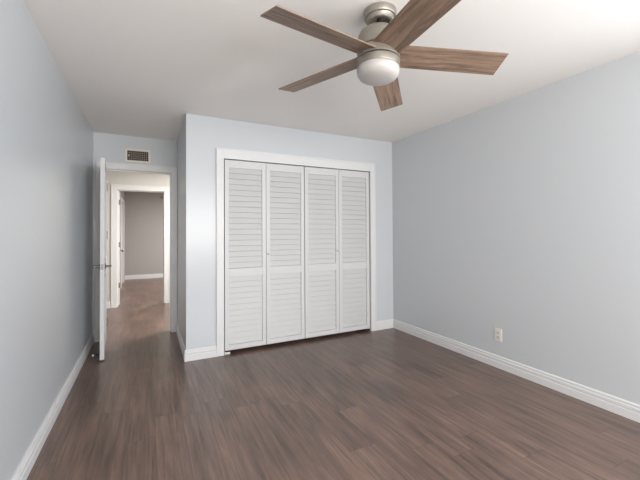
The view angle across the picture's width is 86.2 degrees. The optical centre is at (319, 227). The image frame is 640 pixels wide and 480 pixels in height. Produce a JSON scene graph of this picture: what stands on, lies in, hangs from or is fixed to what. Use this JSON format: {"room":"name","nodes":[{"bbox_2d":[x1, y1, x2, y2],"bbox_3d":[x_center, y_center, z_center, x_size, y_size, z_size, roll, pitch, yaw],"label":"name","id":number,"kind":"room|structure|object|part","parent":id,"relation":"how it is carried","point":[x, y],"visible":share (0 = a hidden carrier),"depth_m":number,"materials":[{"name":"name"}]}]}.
{"room":"empty bedroom","nodes":[
{"label":"empty bedroom","id":0,"kind":"room"},
{"bbox_2d":[0,0,92,479],"bbox_3d":[-1.121,0.055,0.827,0.120,2.440,6.987,0,-1,-27],"label":"wall","id":1,"kind":"structure","parent":0,"point":[46,138],"depth_m":1.95,"materials":[{"name":"grey paint"}]},
{"bbox_2d":[11,332,94,479],"bbox_3d":[-1.050,1.220,0.843,0.024,0.110,6.986,0,-1,-27],"label":"baseboard","id":2,"kind":"structure","parent":1,"relation":"attached to","point":[24,468],"depth_m":2.16,"materials":[{"name":"white wood"}]},
{"bbox_2d":[120,191,124,287],"bbox_3d":[-4.491,0.166,7.551,0.120,2.440,3.790,0,-1,-27],"label":"wall","id":3,"kind":"structure","parent":0,"point":[122,193],"depth_m":8.36,"materials":[{"name":"grey paint"}]},
{"bbox_2d":[122,203,122,282],"bbox_3d":[-4.816,0.394,8.273,0.039,1.984,0.912,0,-1,-27],"label":"door","id":4,"kind":"structure","parent":3,"relation":"in","point":[122,203],"depth_m":8.47,"materials":[{"name":"grey paint"}]},
{"bbox_2d":[121,197,124,287],"bbox_3d":[-4.785,0.355,8.289,0.018,2.085,1.090,0,-1,-27],"label":"door frame","id":5,"kind":"structure","parent":3,"relation":"attached to","point":[122,200],"depth_m":7.83,"materials":[{"name":"white wood"}]},
{"bbox_2d":[93,132,176,331],"bbox_3d":[-2.269,0.108,4.227,1.126,2.440,0.120,0,-1,-27],"label":"wall","id":6,"kind":"structure","parent":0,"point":[111,147],"depth_m":4.11,"materials":[{"name":"grey paint"}]},
{"bbox_2d":[92,157,111,359],"bbox_3d":[-2.336,0.311,3.684,0.168,1.996,0.750,0,-1,-31],"label":"door","id":7,"kind":"structure","parent":6,"relation":"in","point":[102,266],"depth_m":3.38,"materials":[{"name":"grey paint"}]},
{"bbox_3d":[-2.333,0.271,3.685,0.046,1.660,0.540,0,-1,-31],"label":"panel moulding","id":8,"kind":"part","parent":7,"relation":"part of","materials":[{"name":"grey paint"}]},
{"bbox_2d":[95,161,176,341],"bbox_3d":[-2.243,0.278,4.224,0.873,2.101,0.143,0,-1,-27],"label":"door frame","id":9,"kind":"structure","parent":6,"relation":"attached to","point":[111,166],"depth_m":4.30,"materials":[{"name":"white wood"}]},
{"bbox_2d":[125,148,150,163],"bbox_3d":[-2.229,-0.875,4.186,0.276,0.165,0.018,0,-1,-27],"label":"air vent","id":10,"kind":"object","parent":6,"relation":"attached to","point":[131,155],"visible":1,"depth_m":4.19,"materials":[{"name":"beige metal"}]},
{"bbox_2d":[106,171,169,301],"bbox_3d":[-2.482,0.139,6.373,5.500,2.440,0.120,0,-1,-27],"label":"wall","id":11,"kind":"structure","parent":0,"point":[113,177],"depth_m":5.85,"materials":[{"name":"grey paint"}]},
{"bbox_2d":[118,191,123,304],"bbox_3d":[-3.643,0.364,6.253,0.104,1.971,0.709,0,-1,-31],"label":"door","id":12,"kind":"structure","parent":11,"relation":"in","point":[122,250],"depth_m":5.94,"materials":[{"name":"grey paint"}]},
{"bbox_2d":[111,184,169,307],"bbox_3d":[-3.146,0.312,6.023,0.909,2.092,0.143,0,-1,-27],"label":"door frame","id":13,"kind":"structure","parent":11,"relation":"attached to","point":[115,188],"depth_m":5.92,"materials":[{"name":"white wood"}]},
{"bbox_2d":[125,191,162,275],"bbox_3d":[-3.603,0.198,10.186,4.075,2.440,0.120,0,-1,-27],"label":"wall","id":14,"kind":"structure","parent":0,"point":[143,210],"depth_m":9.47,"materials":[{"name":"grey paint"}]},
{"bbox_2d":[125,274,162,279],"bbox_3d":[-3.562,1.362,10.111,3.844,0.110,0.016,0,-1,-27],"label":"baseboard","id":15,"kind":"structure","parent":14,"relation":"attached to","point":[145,276],"depth_m":9.44,"materials":[{"name":"white wood"}]},
{"bbox_2d":[177,119,184,344],"bbox_3d":[-1.552,0.100,3.943,0.100,2.440,1.033,0,-1,-27],"label":"wall","id":16,"kind":"structure","parent":0,"point":[181,139],"depth_m":3.84,"materials":[{"name":"grey paint"}]},
{"bbox_2d":[176,324,216,361],"bbox_3d":[-1.439,1.264,3.905,0.304,0.110,1.130,0,-1,-27],"label":"baseboard","id":17,"kind":"structure","parent":16,"relation":"attached to","point":[204,352],"depth_m":3.42,"materials":[{"name":"white wood"}]},
{"bbox_2d":[185,114,392,349],"bbox_3d":[-0.202,0.094,3.988,2.553,2.440,0.100,0,-1,-27],"label":"wall","id":18,"kind":"structure","parent":0,"point":[203,134],"depth_m":3.50,"materials":[{"name":"grey paint"}]},
{"bbox_2d":[224,160,304,350],"bbox_3d":[-0.583,0.285,3.742,0.902,1.982,0.059,0,-1,-27],"label":"door","id":19,"kind":"structure","parent":18,"relation":"in","point":[264,281],"depth_m":3.72,"materials":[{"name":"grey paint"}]},
{"bbox_3d":[-0.794,0.285,3.652,0.444,1.982,0.030,0,-1,-27],"label":"panel","id":20,"kind":"part","parent":19,"relation":"part of","materials":[{"name":"grey paint"}]},
{"bbox_3d":[-0.389,0.286,3.856,0.454,1.982,0.030,0,-1,-27],"label":"panel","id":21,"kind":"part","parent":19,"relation":"part of","materials":[{"name":"grey paint"}]},
{"bbox_2d":[216,147,376,356],"bbox_3d":[-0.195,0.249,3.976,1.980,2.130,0.123,0,-1,-27],"label":"door frame","id":22,"kind":"structure","parent":18,"relation":"attached to","point":[222,154],"depth_m":3.72,"materials":[{"name":"white wood"}]},
{"bbox_2d":[304,167,369,337],"bbox_3d":[0.227,0.287,4.150,0.896,1.982,0.059,0,-1,-27],"label":"door","id":23,"kind":"structure","parent":18,"relation":"in","point":[336,202],"depth_m":4.14,"materials":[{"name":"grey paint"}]},
{"bbox_3d":[0.022,0.287,4.063,0.450,1.982,0.030,0,-1,-27],"label":"panel","id":24,"kind":"part","parent":23,"relation":"part of","materials":[{"name":"grey paint"}]},
{"bbox_3d":[0.424,0.287,4.266,0.442,1.982,0.030,0,-1,-27],"label":"panel","id":25,"kind":"part","parent":23,"relation":"part of","materials":[{"name":"grey paint"}]},
{"bbox_2d":[23,0,639,142],"bbox_3d":[-1.272,-1.159,4.087,5.800,0.080,13.150,0,-1,-27],"label":"ceiling","id":26,"kind":"structure","parent":0,"point":[136,68],"depth_m":2.30,"materials":[{"name":"white paint"}]},
{"bbox_2d":[260,0,508,110],"bbox_3d":[0.301,-0.970,1.802,1.274,0.377,1.275,0,-1,-27],"label":"ceiling fan","id":27,"kind":"object","parent":26,"relation":"hanging from","point":[383,47],"visible":1,"depth_m":1.75,"materials":[{"name":"brown wood"}]},
{"bbox_3d":[0.013,-0.903,2.046,0.570,0.006,0.156,-4,9,36],"label":"fan blade","id":28,"kind":"part","parent":27,"relation":"part of","materials":[{"name":"brown wood"}]},
{"bbox_3d":[0.012,-0.919,1.613,0.570,0.006,0.156,-1,13,-36],"label":"fan blade","id":29,"kind":"part","parent":27,"relation":"part of","materials":[{"name":"brown wood"}]},
{"bbox_3d":[0.309,-0.814,1.826,0.226,0.065,0.226,3,-2,-27],"label":"lamp shade","id":30,"kind":"part","parent":27,"relation":"part of","materials":[{"name":"white glass"}]},
{"bbox_3d":[0.426,-0.887,2.180,0.156,0.006,0.570,-13,-10,16],"label":"fan blade","id":31,"kind":"part","parent":27,"relation":"part of","materials":[{"name":"brown wood"}]},
{"bbox_3d":[0.425,-0.912,1.477,0.156,0.006,0.570,17,-4,-18],"label":"fan blade","id":32,"kind":"part","parent":27,"relation":"part of","materials":[{"name":"brown wood"}]},
{"bbox_3d":[0.681,-0.893,1.828,0.570,0.006,0.156,5,-16,0],"label":"fan blade","id":33,"kind":"part","parent":27,"relation":"part of","materials":[{"name":"brown wood"}]},
{"bbox_2d":[27,278,639,479],"bbox_3d":[-1.259,1.361,4.052,5.800,0.080,13.150,0,-1,-27],"label":"floor","id":34,"kind":"structure","parent":0,"point":[391,403],"depth_m":2.31,"materials":[{"name":"laminate"}]},
{"bbox_2d":[392,51,639,404],"bbox_3d":[2.173,0.057,2.243,0.120,2.440,6.554,0,-1,-27],"label":"wall","id":35,"kind":"structure","parent":0,"point":[519,216],"depth_m":2.84,"materials":[{"name":"grey paint"}]},
{"bbox_2d":[495,328,501,341],"bbox_3d":[1.642,0.990,3.151,0.008,0.116,0.072,0,-1,-27],"label":"wall outlet","id":36,"kind":"object","parent":35,"relation":"attached to","point":[498,332],"visible":1,"depth_m":3.15,"materials":[{"name":"white plastic"}]},
{"bbox_2d":[377,319,639,422],"bbox_3d":[2.155,1.216,1.823,0.286,0.110,5.853,0,-1,-27],"label":"baseboard","id":37,"kind":"structure","parent":35,"relation":"attached to","point":[619,406],"depth_m":2.87,"materials":[{"name":"white wood"}]}
]}

